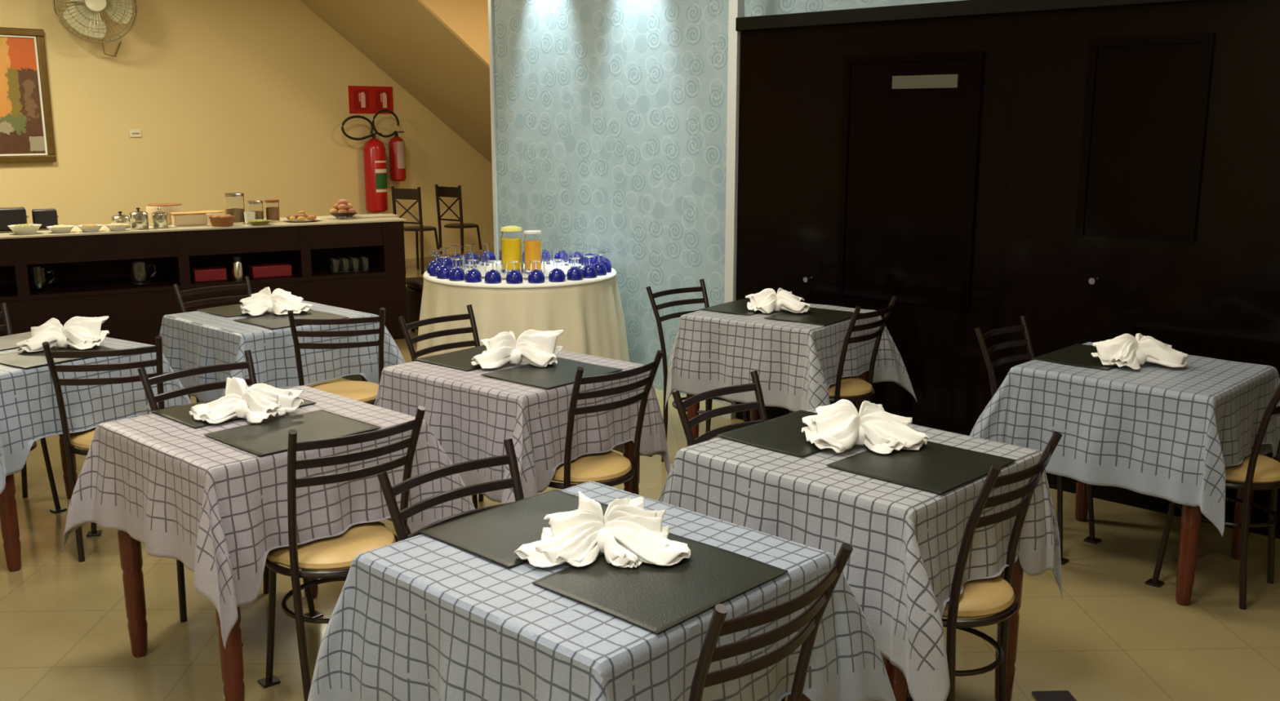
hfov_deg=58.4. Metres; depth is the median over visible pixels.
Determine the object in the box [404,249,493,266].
baseboard
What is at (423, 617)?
tablecloth
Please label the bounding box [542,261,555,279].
tumbler
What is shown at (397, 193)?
chair
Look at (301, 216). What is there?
plate
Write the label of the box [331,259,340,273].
drinking glass
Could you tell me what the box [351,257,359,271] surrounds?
drinking glass
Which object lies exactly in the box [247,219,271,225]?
platter
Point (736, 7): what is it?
trim
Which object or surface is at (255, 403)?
napkin
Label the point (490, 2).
trim
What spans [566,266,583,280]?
bowl
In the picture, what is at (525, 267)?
tumbler
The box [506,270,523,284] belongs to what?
bowl
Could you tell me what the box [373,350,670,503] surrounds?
tablecloth
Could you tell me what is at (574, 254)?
tumbler
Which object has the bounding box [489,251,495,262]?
bowl
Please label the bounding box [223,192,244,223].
glass jar
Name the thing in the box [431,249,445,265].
goblet
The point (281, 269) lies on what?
storage box
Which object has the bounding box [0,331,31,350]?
placemat
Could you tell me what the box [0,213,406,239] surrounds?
countertop
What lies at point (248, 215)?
cup
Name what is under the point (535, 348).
napkin
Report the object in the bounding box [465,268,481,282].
bowl
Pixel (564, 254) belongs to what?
tumbler
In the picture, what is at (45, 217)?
toaster
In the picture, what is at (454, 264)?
tumbler
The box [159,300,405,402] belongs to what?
tablecloth
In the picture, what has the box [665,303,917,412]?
tablecloth
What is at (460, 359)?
placemat
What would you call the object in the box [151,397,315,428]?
placemat
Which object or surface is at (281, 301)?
napkin
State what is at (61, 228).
bowl
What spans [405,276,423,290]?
cushion
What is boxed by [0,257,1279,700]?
floor
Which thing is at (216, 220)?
bread basket
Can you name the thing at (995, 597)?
dining chair
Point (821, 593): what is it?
dining chair
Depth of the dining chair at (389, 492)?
2.77 m
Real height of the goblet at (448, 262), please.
0.122 m
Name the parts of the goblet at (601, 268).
stem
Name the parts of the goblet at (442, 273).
stem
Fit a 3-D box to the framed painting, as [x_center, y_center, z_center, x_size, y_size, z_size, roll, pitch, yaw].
[-5.616,-2.188,9.825,0.054,1.150,1.040,10,15,42]
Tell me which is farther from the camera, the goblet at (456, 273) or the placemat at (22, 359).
the goblet at (456, 273)
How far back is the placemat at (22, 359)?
4.40 m
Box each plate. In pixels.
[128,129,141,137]
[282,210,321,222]
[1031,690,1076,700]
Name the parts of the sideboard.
panel, panel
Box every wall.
[0,0,493,258]
[492,0,964,403]
[734,0,1279,538]
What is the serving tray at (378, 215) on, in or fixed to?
on the sideboard
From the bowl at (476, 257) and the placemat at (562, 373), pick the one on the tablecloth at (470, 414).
the placemat at (562, 373)
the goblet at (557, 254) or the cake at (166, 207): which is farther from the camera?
the cake at (166, 207)
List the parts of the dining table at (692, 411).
leg, leg, leg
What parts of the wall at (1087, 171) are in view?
knob, glass panel, frame, rail, knob, glass panel, frame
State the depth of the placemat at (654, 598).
2.25 m
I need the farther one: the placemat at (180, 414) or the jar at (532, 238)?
the jar at (532, 238)
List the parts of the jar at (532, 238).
lid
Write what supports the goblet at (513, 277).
on the tabletop
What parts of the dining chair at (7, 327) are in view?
leg, leg, foot plate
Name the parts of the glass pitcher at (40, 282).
handle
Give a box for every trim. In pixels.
[488,0,498,260]
[722,0,744,419]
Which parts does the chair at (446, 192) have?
leg, rail, rail, leg, seat, leg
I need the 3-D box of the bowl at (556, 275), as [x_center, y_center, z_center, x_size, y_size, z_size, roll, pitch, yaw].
[-0.469,-0.427,6.465,0.096,0.072,0.096,0,11,0]
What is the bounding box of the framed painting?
[0,26,56,163]
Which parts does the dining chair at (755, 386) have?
leg, leg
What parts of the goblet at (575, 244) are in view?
stem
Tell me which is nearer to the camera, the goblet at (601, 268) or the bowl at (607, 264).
the goblet at (601, 268)
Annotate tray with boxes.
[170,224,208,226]
[351,213,398,218]
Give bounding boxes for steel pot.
[110,211,129,227]
[128,208,149,229]
[151,208,168,228]
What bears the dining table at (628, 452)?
on the floor
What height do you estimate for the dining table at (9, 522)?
0.751 m
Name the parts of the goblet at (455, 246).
stem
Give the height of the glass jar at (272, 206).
0.165 m
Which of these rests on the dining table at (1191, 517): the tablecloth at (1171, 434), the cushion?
the tablecloth at (1171, 434)
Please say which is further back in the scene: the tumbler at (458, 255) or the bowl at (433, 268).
the tumbler at (458, 255)
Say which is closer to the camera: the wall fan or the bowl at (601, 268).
the bowl at (601, 268)
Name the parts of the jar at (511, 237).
lid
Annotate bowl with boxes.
[8,223,41,234]
[46,224,75,233]
[77,223,102,231]
[105,222,128,231]
[327,199,359,218]
[426,261,440,273]
[429,262,442,276]
[432,258,445,265]
[436,265,451,279]
[440,257,452,268]
[448,267,465,281]
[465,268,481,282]
[474,253,479,262]
[484,269,501,284]
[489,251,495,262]
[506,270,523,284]
[528,269,544,283]
[548,268,565,282]
[554,251,559,262]
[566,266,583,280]
[582,264,597,278]
[586,253,595,265]
[591,255,603,265]
[593,262,607,275]
[596,257,611,265]
[599,260,611,272]
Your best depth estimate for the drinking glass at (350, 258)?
8.73 m
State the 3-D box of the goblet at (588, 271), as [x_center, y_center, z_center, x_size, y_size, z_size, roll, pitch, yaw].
[-0.294,-0.484,6.623,0.096,0.122,0.096,0,11,0]
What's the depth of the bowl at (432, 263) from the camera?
6.79 m
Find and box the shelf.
[0,266,383,296]
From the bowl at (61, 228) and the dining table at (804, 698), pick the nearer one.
the dining table at (804, 698)
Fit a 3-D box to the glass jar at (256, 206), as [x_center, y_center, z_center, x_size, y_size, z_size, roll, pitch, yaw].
[-2.830,-1.025,8.429,0.113,0.160,0.113,-6,13,-29]
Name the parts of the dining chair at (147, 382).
leg, leg, leg, foot plate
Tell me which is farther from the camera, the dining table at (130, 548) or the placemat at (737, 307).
the placemat at (737, 307)
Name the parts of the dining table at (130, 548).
leg, leg, leg, leg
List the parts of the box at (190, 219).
box lid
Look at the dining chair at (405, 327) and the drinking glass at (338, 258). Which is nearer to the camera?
the dining chair at (405, 327)
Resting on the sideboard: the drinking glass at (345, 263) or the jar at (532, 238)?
the drinking glass at (345, 263)
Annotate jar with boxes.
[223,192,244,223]
[246,200,263,219]
[264,199,279,222]
[500,226,523,273]
[524,230,542,271]
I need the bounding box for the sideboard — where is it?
[0,213,407,345]
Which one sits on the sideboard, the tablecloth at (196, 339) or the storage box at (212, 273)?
the storage box at (212, 273)
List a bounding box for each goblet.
[426,252,440,273]
[429,253,442,276]
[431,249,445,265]
[436,256,451,279]
[439,247,452,268]
[448,257,465,281]
[450,245,462,258]
[465,259,481,282]
[466,244,479,262]
[482,242,495,262]
[484,260,501,284]
[506,260,523,284]
[528,260,544,283]
[548,258,565,282]
[554,242,566,262]
[566,257,583,280]
[570,243,582,257]
[582,255,597,278]
[584,244,595,265]
[591,246,604,265]
[592,253,607,275]
[596,248,611,265]
[598,251,611,272]
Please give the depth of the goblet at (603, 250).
6.95 m
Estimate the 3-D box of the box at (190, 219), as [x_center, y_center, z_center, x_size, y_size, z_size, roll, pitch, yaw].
[-3.214,-0.937,8.165,0.236,0.092,0.156,-6,13,-29]
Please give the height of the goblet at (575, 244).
0.122 m
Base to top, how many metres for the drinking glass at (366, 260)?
0.100 m
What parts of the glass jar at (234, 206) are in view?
lid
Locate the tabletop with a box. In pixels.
[422,260,616,288]
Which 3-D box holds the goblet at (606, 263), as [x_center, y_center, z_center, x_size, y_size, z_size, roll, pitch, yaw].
[-0.217,-0.530,6.848,0.096,0.122,0.096,0,11,0]
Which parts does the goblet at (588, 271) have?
stem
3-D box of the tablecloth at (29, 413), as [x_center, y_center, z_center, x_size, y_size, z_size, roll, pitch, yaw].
[-2.465,0.223,4.631,1.033,0.465,1.009,7,14,32]
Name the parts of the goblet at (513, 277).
stem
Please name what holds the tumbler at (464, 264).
on the tabletop
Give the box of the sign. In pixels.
[347,85,393,113]
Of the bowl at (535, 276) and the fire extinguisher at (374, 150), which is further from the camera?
the fire extinguisher at (374, 150)
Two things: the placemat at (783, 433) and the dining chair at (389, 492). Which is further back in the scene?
the placemat at (783, 433)
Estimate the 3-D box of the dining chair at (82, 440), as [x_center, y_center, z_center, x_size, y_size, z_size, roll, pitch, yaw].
[-2.029,0.350,4.463,0.403,0.873,0.437,-4,12,-18]
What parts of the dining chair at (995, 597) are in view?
foot plate, leg, seat, seat frame, leg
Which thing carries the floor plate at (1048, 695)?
on the floor
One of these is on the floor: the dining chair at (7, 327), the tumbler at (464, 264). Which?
the dining chair at (7, 327)
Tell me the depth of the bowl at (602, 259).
6.95 m
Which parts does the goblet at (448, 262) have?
stem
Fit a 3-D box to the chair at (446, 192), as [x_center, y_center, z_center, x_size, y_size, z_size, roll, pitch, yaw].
[-2.033,-1.410,13.003,0.394,0.952,0.401,8,14,35]
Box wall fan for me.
[52,0,137,57]
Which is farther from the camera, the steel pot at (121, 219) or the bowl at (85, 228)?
the steel pot at (121, 219)
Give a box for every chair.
[0,302,66,513]
[42,335,164,562]
[137,350,323,645]
[172,276,252,402]
[257,405,426,700]
[287,307,385,404]
[377,438,524,541]
[391,186,440,275]
[397,304,484,509]
[435,184,481,256]
[547,350,663,494]
[645,279,747,462]
[671,370,786,700]
[688,543,853,700]
[789,295,897,413]
[906,431,1062,700]
[974,315,1101,564]
[1145,382,1279,609]
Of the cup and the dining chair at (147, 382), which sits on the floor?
the dining chair at (147, 382)
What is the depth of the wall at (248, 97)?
11.40 m
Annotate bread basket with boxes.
[208,213,235,226]
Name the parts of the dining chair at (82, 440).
leg, seat frame, seat, leg, foot plate, leg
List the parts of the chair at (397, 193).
leg, rail, rail, leg, seat, leg, leg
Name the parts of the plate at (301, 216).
plate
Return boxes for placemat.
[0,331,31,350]
[0,345,114,368]
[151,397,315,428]
[195,303,266,317]
[204,409,381,456]
[233,310,348,328]
[413,345,486,370]
[419,488,608,568]
[480,357,622,388]
[532,532,788,634]
[698,298,762,315]
[716,409,827,457]
[764,306,862,325]
[826,440,1015,493]
[1031,343,1117,370]
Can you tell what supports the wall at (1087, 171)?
on the floor
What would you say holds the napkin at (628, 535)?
on the placemat at (654, 598)
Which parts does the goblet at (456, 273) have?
stem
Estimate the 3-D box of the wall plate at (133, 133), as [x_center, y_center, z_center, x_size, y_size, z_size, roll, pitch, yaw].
[-4.765,-2.051,10.815,0.015,0.070,0.110,10,15,42]
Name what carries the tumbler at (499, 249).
on the tabletop
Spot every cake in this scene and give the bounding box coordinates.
[146,203,183,225]
[200,210,225,223]
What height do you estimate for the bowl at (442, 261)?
0.072 m
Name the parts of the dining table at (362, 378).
leg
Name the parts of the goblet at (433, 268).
stem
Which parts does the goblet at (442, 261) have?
stem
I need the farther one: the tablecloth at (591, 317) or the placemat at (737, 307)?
the tablecloth at (591, 317)
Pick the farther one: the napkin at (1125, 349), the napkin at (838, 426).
the napkin at (1125, 349)
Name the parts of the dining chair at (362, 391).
leg, seat, leg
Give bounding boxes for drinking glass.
[328,257,337,271]
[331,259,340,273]
[337,257,347,271]
[341,258,350,272]
[348,257,357,271]
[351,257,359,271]
[358,256,367,270]
[360,257,369,271]
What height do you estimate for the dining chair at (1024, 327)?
0.873 m
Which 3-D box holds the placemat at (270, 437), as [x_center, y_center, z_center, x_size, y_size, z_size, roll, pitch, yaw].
[-1.018,0.237,3.366,0.316,0.005,0.395,10,15,41]
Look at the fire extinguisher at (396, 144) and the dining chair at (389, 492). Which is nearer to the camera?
the dining chair at (389, 492)
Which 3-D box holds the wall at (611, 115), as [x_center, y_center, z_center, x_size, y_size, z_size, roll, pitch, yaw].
[2.295,-0.925,5.023,8.810,3.150,0.200,10,15,42]
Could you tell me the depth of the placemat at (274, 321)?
5.27 m
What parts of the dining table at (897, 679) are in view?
leg, leg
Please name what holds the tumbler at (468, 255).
on the tabletop
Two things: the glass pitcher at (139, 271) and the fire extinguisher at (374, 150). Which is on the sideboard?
the glass pitcher at (139, 271)
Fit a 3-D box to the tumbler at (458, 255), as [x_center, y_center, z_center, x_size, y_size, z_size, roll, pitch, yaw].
[-1.093,-0.532,6.926,0.068,0.095,0.067,0,11,0]
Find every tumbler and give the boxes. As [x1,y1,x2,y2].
[451,257,463,268]
[453,253,464,259]
[458,259,471,274]
[462,251,474,268]
[474,261,485,279]
[479,249,489,266]
[495,262,507,279]
[498,248,501,262]
[520,262,531,279]
[542,248,552,262]
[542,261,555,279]
[560,249,570,266]
[561,259,573,276]
[572,251,582,266]
[573,257,585,270]
[577,253,588,266]
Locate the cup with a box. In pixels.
[244,211,255,224]
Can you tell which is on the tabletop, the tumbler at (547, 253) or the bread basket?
the tumbler at (547, 253)
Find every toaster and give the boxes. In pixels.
[0,207,28,231]
[31,208,59,228]
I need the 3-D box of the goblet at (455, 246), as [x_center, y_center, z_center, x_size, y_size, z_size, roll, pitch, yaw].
[-1.146,-0.592,7.156,0.096,0.122,0.096,0,11,0]
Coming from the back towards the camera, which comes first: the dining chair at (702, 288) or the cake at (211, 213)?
the cake at (211, 213)
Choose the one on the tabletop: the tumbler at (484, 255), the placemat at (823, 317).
the tumbler at (484, 255)
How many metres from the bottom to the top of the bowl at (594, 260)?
0.072 m
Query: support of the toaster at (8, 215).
on the sideboard
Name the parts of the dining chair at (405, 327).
leg, leg, leg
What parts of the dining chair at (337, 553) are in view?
foot plate, leg, leg, seat, seat frame, leg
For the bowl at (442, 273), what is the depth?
6.56 m
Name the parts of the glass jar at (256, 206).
lid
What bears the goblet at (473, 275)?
on the tabletop
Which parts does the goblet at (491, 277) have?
stem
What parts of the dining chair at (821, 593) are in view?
leg, leg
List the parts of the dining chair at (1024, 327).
leg, leg, leg, foot plate, leg, foot plate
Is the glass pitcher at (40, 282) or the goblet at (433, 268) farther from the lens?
the glass pitcher at (40, 282)
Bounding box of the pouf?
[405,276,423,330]
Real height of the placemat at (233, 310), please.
0.005 m
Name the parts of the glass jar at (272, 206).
lid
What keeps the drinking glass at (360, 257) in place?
on the sideboard
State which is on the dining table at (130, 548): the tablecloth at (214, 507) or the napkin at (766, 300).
the tablecloth at (214, 507)
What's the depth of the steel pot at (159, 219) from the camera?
7.96 m
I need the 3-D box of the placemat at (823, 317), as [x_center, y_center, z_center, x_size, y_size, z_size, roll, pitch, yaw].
[0.818,-0.163,5.352,0.316,0.005,0.395,8,14,36]
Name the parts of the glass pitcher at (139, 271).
handle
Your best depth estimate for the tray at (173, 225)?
8.11 m
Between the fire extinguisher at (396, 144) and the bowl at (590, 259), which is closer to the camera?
the bowl at (590, 259)
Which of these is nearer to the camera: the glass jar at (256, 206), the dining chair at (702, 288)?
the dining chair at (702, 288)
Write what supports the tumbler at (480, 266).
on the tabletop
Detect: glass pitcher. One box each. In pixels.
[29,266,55,292]
[128,261,156,285]
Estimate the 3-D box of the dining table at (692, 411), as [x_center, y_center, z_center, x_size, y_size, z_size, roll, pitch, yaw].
[0.672,0.193,5.545,0.688,0.751,0.668,8,14,36]
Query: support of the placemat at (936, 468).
on the tablecloth at (905, 541)
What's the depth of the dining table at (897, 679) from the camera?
3.25 m
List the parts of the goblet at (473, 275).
stem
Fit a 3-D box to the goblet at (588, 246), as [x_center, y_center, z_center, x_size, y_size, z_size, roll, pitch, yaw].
[-0.315,-0.598,7.185,0.096,0.122,0.096,0,11,0]
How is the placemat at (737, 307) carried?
on the tablecloth at (796, 364)
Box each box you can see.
[169,211,208,226]
[191,266,226,282]
[248,262,292,278]
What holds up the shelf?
attached to the sideboard
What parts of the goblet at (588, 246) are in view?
stem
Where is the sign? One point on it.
(362, 100)
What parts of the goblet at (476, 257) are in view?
stem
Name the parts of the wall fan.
fan blade, fan blade, motor, power cord, fan blade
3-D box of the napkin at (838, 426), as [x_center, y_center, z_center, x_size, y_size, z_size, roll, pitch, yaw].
[0.632,0.201,3.217,0.342,0.125,0.229,0,11,1]
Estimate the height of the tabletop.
0.021 m
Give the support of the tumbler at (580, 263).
on the tabletop
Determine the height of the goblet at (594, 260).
0.122 m
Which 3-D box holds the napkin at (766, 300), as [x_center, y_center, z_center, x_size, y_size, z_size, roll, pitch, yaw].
[0.655,-0.242,5.458,0.303,0.109,0.200,0,11,2]
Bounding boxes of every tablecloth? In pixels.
[0,337,191,494]
[62,385,475,649]
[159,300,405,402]
[307,480,895,700]
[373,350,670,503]
[416,275,629,362]
[658,408,1062,700]
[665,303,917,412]
[969,342,1279,537]
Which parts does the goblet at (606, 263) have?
stem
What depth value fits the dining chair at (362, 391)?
4.93 m
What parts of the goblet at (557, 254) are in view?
stem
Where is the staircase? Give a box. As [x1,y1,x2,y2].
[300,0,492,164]
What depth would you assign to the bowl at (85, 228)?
7.70 m
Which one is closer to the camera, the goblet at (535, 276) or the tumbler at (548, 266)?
the goblet at (535, 276)
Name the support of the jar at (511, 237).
on the tabletop
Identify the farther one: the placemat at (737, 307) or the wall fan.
the wall fan
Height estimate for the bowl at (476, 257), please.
0.072 m
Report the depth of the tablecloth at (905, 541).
2.90 m
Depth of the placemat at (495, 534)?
2.57 m
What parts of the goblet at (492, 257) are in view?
stem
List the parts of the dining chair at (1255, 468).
foot plate, leg, seat, seat frame, leg, leg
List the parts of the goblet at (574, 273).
stem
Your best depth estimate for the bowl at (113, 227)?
7.77 m
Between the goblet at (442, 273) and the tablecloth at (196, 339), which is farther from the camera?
the goblet at (442, 273)
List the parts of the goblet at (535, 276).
stem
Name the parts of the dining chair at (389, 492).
leg, leg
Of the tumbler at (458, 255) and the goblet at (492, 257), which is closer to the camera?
the tumbler at (458, 255)
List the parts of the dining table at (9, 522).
leg, leg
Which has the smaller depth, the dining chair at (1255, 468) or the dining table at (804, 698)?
the dining table at (804, 698)
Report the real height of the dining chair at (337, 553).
0.873 m
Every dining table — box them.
[0,434,77,572]
[117,525,410,700]
[187,374,370,403]
[622,440,639,494]
[686,370,868,447]
[784,693,810,700]
[883,556,1023,700]
[1075,446,1255,605]
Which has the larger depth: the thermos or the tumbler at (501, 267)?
the thermos
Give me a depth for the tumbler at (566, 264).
6.64 m
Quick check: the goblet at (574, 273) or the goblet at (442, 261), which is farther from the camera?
the goblet at (442, 261)
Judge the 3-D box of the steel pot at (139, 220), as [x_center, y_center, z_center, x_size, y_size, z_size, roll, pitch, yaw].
[-3.461,-0.913,7.910,0.125,0.146,0.167,-4,12,-19]
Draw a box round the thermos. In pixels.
[231,256,244,280]
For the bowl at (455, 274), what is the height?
0.072 m
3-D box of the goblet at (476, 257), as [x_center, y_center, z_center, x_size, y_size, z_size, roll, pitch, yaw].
[-1.068,-0.610,7.248,0.096,0.122,0.096,0,11,0]
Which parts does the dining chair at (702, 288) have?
leg, leg, leg, leg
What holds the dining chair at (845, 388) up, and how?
on the floor
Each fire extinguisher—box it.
[341,115,387,212]
[372,109,405,181]
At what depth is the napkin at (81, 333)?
4.56 m
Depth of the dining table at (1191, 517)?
3.97 m
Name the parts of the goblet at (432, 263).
stem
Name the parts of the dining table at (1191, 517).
leg, leg, leg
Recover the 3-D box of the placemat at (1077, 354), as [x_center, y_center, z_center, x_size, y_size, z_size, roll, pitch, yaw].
[1.748,0.022,4.433,0.292,0.005,0.410,11,16,43]
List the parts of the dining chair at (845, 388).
leg, seat, seat frame, leg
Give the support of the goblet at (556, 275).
on the tabletop
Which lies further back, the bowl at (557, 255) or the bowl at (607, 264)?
the bowl at (557, 255)
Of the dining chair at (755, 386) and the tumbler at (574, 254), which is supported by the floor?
the dining chair at (755, 386)
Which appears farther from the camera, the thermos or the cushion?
the cushion
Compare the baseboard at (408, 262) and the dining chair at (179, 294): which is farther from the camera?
the baseboard at (408, 262)
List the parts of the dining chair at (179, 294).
leg, leg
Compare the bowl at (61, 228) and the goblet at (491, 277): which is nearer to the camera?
the goblet at (491, 277)
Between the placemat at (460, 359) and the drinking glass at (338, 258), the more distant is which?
the drinking glass at (338, 258)
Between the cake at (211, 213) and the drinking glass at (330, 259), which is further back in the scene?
the drinking glass at (330, 259)
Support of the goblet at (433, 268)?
on the tabletop
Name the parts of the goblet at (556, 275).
stem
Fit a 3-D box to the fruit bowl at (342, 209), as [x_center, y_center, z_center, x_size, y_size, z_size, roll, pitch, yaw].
[-2.267,-1.081,8.744,0.240,0.146,0.240,-6,13,-29]
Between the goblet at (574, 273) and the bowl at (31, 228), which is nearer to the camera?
the goblet at (574, 273)
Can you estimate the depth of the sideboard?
8.10 m
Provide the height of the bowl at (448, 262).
0.072 m
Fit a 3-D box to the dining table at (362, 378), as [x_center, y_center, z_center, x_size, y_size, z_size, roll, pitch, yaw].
[-1.745,0.206,5.485,0.728,0.751,0.688,10,15,41]
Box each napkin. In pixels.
[14,315,109,352]
[189,377,303,423]
[240,287,312,315]
[471,329,564,368]
[514,491,690,568]
[745,288,810,313]
[801,399,929,454]
[1090,333,1188,369]
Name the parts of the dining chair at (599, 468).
leg, seat frame, seat, leg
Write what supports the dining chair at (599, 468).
on the floor
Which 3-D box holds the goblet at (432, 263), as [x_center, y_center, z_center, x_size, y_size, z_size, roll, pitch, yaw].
[-1.219,-0.522,6.812,0.096,0.122,0.096,0,11,0]
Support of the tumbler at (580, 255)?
on the tabletop
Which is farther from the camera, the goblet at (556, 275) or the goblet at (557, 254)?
the goblet at (557, 254)
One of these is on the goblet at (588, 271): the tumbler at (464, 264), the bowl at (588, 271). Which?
the bowl at (588, 271)

